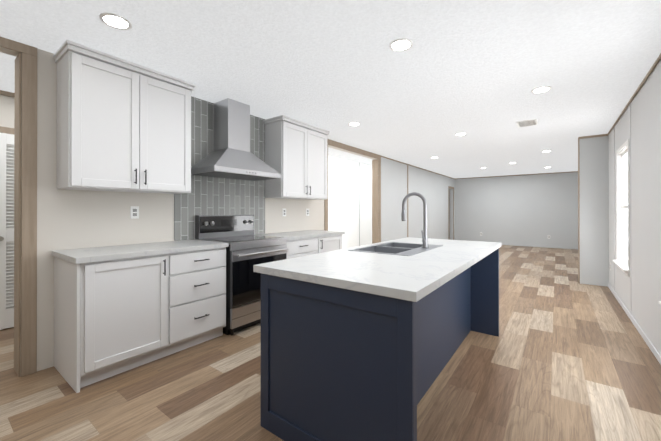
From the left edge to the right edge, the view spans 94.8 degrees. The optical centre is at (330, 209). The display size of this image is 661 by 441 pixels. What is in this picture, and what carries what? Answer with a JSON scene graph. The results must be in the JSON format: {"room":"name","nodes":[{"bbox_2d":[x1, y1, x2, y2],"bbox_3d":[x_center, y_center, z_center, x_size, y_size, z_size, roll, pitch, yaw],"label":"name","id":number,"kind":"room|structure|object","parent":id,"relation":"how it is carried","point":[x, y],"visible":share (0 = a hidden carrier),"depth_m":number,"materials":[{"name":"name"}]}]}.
{"room":"kitchen","nodes":[
{"label":"kitchen","id":0,"kind":"room"},
{"bbox_2d":[0,94,14,329],"bbox_3d":[-3.431,0.003,3.233,0.110,2.487,4.710,0,0,37],"label":"wall","id":1,"kind":"structure","parent":0,"point":[7,110],"depth_m":3.19,"materials":[{"name":"white paint"}]},
{"bbox_2d":[0,133,13,329],"bbox_3d":[-3.209,0.221,3.361,0.088,2.028,0.720,0,0,37],"label":"louvered door","id":2,"kind":"structure","parent":1,"relation":"in","point":[6,230],"depth_m":3.17,"materials":[{"name":"white paint"}]},
{"bbox_2d":[0,90,14,133],"bbox_3d":[-3.413,0.004,3.152,0.016,2.486,4.580,0,0,37],"label":"door frame","id":3,"kind":"structure","parent":1,"relation":"attached to","point":[7,130],"depth_m":3.18,"materials":[{"name":"brown wood"}]},
{"bbox_2d":[0,47,454,370],"bbox_3d":[0.557,0.010,6.211,0.110,2.487,14.250,0,0,37],"label":"wall","id":4,"kind":"structure","parent":0,"point":[71,219],"depth_m":2.76,"materials":[{"name":"beige paint"}]},
{"bbox_2d":[0,37,36,376],"bbox_3d":[-2.773,0.000,1.638,0.016,2.486,1.735,0,0,37],"label":"trim","id":5,"kind":"structure","parent":4,"relation":"attached to","point":[25,241],"depth_m":2.29,"materials":[{"name":"brown wood"}]},
{"bbox_2d":[53,40,195,193],"bbox_3d":[-1.756,-0.696,2.689,0.383,1.063,0.979,0,0,37],"label":"upper cabinet","id":6,"kind":"object","parent":4,"relation":"attached to","point":[123,125],"visible":1,"depth_m":2.48,"materials":[{"name":"white paint"}]},
{"bbox_2d":[130,206,138,218],"bbox_3d":[-1.853,0.026,2.875,0.007,0.116,0.072,0,0,37],"label":"electrical outlet","id":7,"kind":"object","parent":4,"relation":"attached to","point":[134,212],"visible":1,"depth_m":2.87,"materials":[{"name":"white plastic"}]},
{"bbox_2d":[174,96,264,240],"bbox_3d":[-1.264,-0.445,3.666,0.008,1.586,1.230,0,0,37],"label":"tile backsplash","id":8,"kind":"structure","parent":4,"relation":"attached to","point":[208,195],"depth_m":3.51,"materials":[{"name":"grey tile"}]},
{"bbox_2d":[191,98,280,180],"bbox_3d":[-1.071,-0.808,3.504,0.492,0.859,0.900,0,0,37],"label":"range hood","id":9,"kind":"object","parent":4,"relation":"attached to","point":[231,156],"visible":0.92,"depth_m":3.43,"materials":[{"name":"silver metal"}]},
{"bbox_2d":[282,208,285,215],"bbox_3d":[-0.676,0.040,4.455,0.007,0.116,0.072,0,0,37],"label":"electrical outlet","id":10,"kind":"object","parent":4,"relation":"attached to","point":[283,211],"visible":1,"depth_m":4.45,"materials":[{"name":"white plastic"}]},
{"bbox_2d":[264,115,329,199],"bbox_3d":[-0.457,-0.692,4.433,0.383,1.063,1.019,0,0,37],"label":"upper cabinet","id":11,"kind":"object","parent":4,"relation":"attached to","point":[295,154],"visible":1,"depth_m":4.16,"materials":[{"name":"white paint"}]},
{"bbox_2d":[324,139,455,243],"bbox_3d":[2.380,0.016,8.557,0.016,2.486,8.310,0,0,37],"label":"trim","id":12,"kind":"structure","parent":4,"relation":"attached to","point":[376,164],"depth_m":6.84,"materials":[{"name":"brown wood"}]},
{"bbox_2d":[0,245,660,440],"bbox_3d":[1.550,1.302,5.468,5.606,0.100,14.450,0,0,37],"label":"floor","id":13,"kind":"structure","parent":0,"point":[565,355],"depth_m":2.14,"materials":[{"name":"wood"}]},
{"bbox_2d":[52,239,228,392],"bbox_3d":[-1.594,0.785,2.678,0.653,0.921,1.176,0,0,37],"label":"base cabinet","id":14,"kind":"object","parent":13,"relation":"on","point":[118,309],"visible":1,"depth_m":2.35,"materials":[{"name":"white paint"}]},
{"bbox_2d":[195,215,288,334],"bbox_3d":[-0.973,0.655,3.428,0.728,1.185,0.752,0,0,37],"label":"range","id":15,"kind":"object","parent":13,"relation":"on","point":[247,249],"visible":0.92,"depth_m":3.18,"materials":[{"name":"silver metal"}]},
{"bbox_2d":[286,238,322,258],"bbox_3d":[-0.585,0.808,4.061,0.618,0.880,0.711,0,0,37],"label":"base cabinet","id":16,"kind":"object","parent":13,"relation":"on","point":[304,243],"depth_m":3.88,"materials":[{"name":"white paint"}]},
{"bbox_2d":[255,230,344,241],"bbox_3d":[-0.413,0.349,4.277,0.637,0.040,1.261,0,0,37],"label":"countertop","id":17,"kind":"structure","parent":16,"relation":"on","point":[291,236],"depth_m":4.15,"materials":[{"name":"white stone"}]},
{"bbox_2d":[323,234,341,251],"bbox_3d":[-0.252,0.809,4.508,0.618,0.880,0.664,0,0,37],"label":"base cabinet","id":18,"kind":"object","parent":13,"relation":"on","point":[333,243],"depth_m":4.39,"materials":[{"name":"white paint"}]},
{"bbox_2d":[253,249,498,440],"bbox_3d":[0.623,0.805,2.394,0.944,0.881,2.264,0,0,37],"label":"kitchen island","id":19,"kind":"object","parent":13,"relation":"on","point":[361,343],"depth_m":1.51,"materials":[{"name":"wood"}]},
{"bbox_2d":[253,237,500,304],"bbox_3d":[0.625,0.344,2.394,0.978,0.040,2.284,0,0,37],"label":"island countertop","id":20,"kind":"structure","parent":19,"relation":"on","point":[417,276],"depth_m":1.72,"materials":[{"name":"white stone"}]},
{"bbox_2d":[357,241,436,256],"bbox_3d":[0.577,0.409,2.574,0.509,0.179,0.784,0,0,37],"label":"sink","id":21,"kind":"object","parent":20,"relation":"in","point":[402,248],"depth_m":2.64,"materials":[{"name":"silver metal"}]},
{"bbox_2d":[401,192,428,247],"bbox_3d":[0.701,0.084,2.569,0.239,0.470,0.120,0,0,37],"label":"faucet","id":22,"kind":"object","parent":20,"relation":"on","point":[423,231],"visible":1,"depth_m":2.54,"materials":[{"name":"silver metal"}]},
{"bbox_2d":[0,0,660,177],"bbox_3d":[1.550,-1.285,5.474,5.606,0.100,14.450,0,0,37],"label":"ceiling","id":23,"kind":"structure","parent":0,"point":[476,71],"depth_m":2.54,"materials":[{"name":"white paint"}]},
{"bbox_2d":[99,13,131,29],"bbox_3d":[-1.414,-1.239,2.002,0.176,0.007,0.176,0,0,37],"label":"recessed light","id":24,"kind":"object","parent":23,"relation":"in","point":[116,21],"visible":1,"depth_m":1.99,"materials":[{"name":"white plastic"}]},
{"bbox_2d":[348,122,359,125],"bbox_3d":[0.340,-1.234,4.374,0.176,0.007,0.176,0,0,37],"label":"recessed light","id":25,"kind":"object","parent":23,"relation":"in","point":[354,123],"visible":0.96,"depth_m":4.35,"materials":[{"name":"white plastic"}]},
{"bbox_2d":[389,38,412,51],"bbox_3d":[0.531,-1.238,2.287,0.176,0.007,0.176,0,0,37],"label":"recessed light","id":26,"kind":"object","parent":23,"relation":"in","point":[401,44],"visible":1,"depth_m":2.27,"materials":[{"name":"white plastic"}]},
{"bbox_2d":[516,119,537,127],"bbox_3d":[2.811,-1.233,4.342,0.240,0.008,0.340,0,0,37],"label":"ceiling vent","id":27,"kind":"object","parent":23,"relation":"in","point":[532,122],"visible":1,"depth_m":4.33,"materials":[{"name":"white plastic"}]},
{"bbox_2d":[531,86,551,92],"bbox_3d":[2.173,-1.236,3.134,0.176,0.007,0.176,0,0,37],"label":"recessed light","id":28,"kind":"object","parent":23,"relation":"in","point":[541,89],"visible":1,"depth_m":3.12,"materials":[{"name":"white plastic"}]},
{"bbox_2d":[328,156,371,248],"bbox_3d":[0.680,0.014,7.959,0.118,2.487,7.020,0,0,37],"label":"wall","id":29,"kind":"structure","parent":0,"point":[350,198],"depth_m":7.60,"materials":[{"name":"white paint"}]},
{"bbox_2d":[449,172,577,246],"bbox_3d":[6.031,0.021,11.087,5.146,2.487,0.110,0,0,37],"label":"wall","id":30,"kind":"structure","parent":0,"point":[537,209],"depth_m":10.60,"materials":[{"name":"grey paint"}]},
{"bbox_2d":[456,171,575,178],"bbox_3d":[6.408,-1.208,10.730,3.840,0.029,0.015,0,0,37],"label":"trim","id":31,"kind":"structure","parent":30,"relation":"attached to","point":[572,171],"depth_m":10.62,"materials":[{"name":"brown wood"}]},
{"bbox_2d":[502,243,577,248],"bbox_3d":[6.410,1.234,10.725,3.858,0.060,0.012,0,0,37],"label":"baseboard","id":32,"kind":"structure","parent":30,"relation":"attached to","point":[502,243],"depth_m":10.22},
{"bbox_2d":[579,135,608,286],"bbox_3d":[4.407,0.008,5.089,0.366,2.487,0.110,0,0,37],"label":"wall","id":33,"kind":"structure","parent":0,"point":[594,210],"depth_m":5.04,"materials":[{"name":"grey paint"}]},
{"bbox_2d":[576,134,603,283],"bbox_3d":[4.354,0.008,5.051,0.355,2.486,0.015,0,0,37],"label":"trim","id":34,"kind":"structure","parent":33,"relation":"attached to","point":[600,135],"depth_m":5.15,"materials":[{"name":"brown wood"}]},
{"bbox_2d":[609,59,660,354],"bbox_3d":[3.762,0.005,3.824,0.110,2.487,14.250,0,0,37],"label":"wall","id":35,"kind":"structure","parent":0,"point":[645,206],"depth_m":2.96,"materials":[{"name":"white paint"}]},
{"bbox_2d":[612,139,629,276],"bbox_3d":[3.742,-0.022,3.852,0.155,1.600,0.890,0,0,37],"label":"window","id":36,"kind":"structure","parent":35,"relation":"in","point":[623,199],"depth_m":4.04,"materials":[{"name":"white plastic"}]},
{"bbox_2d":[614,103,630,313],"bbox_3d":[3.700,0.020,3.839,0.006,2.457,13.840,0,0,37],"label":"trim","id":37,"kind":"structure","parent":35,"relation":"attached to","point":[630,208],"depth_m":3.46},
{"bbox_2d":[604,53,660,135],"bbox_3d":[3.708,-1.221,3.867,0.012,0.034,14.250,0,0,37],"label":"trim","id":38,"kind":"structure","parent":35,"relation":"attached to","point":[659,57],"depth_m":3.10,"materials":[{"name":"brown wood"}]},
{"bbox_2d":[608,283,660,364],"bbox_3d":[3.711,1.218,3.859,0.015,0.060,14.250,0,0,37],"label":"baseboard","id":39,"kind":"structure","parent":35,"relation":"attached to","point":[655,352],"depth_m":3.09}
]}

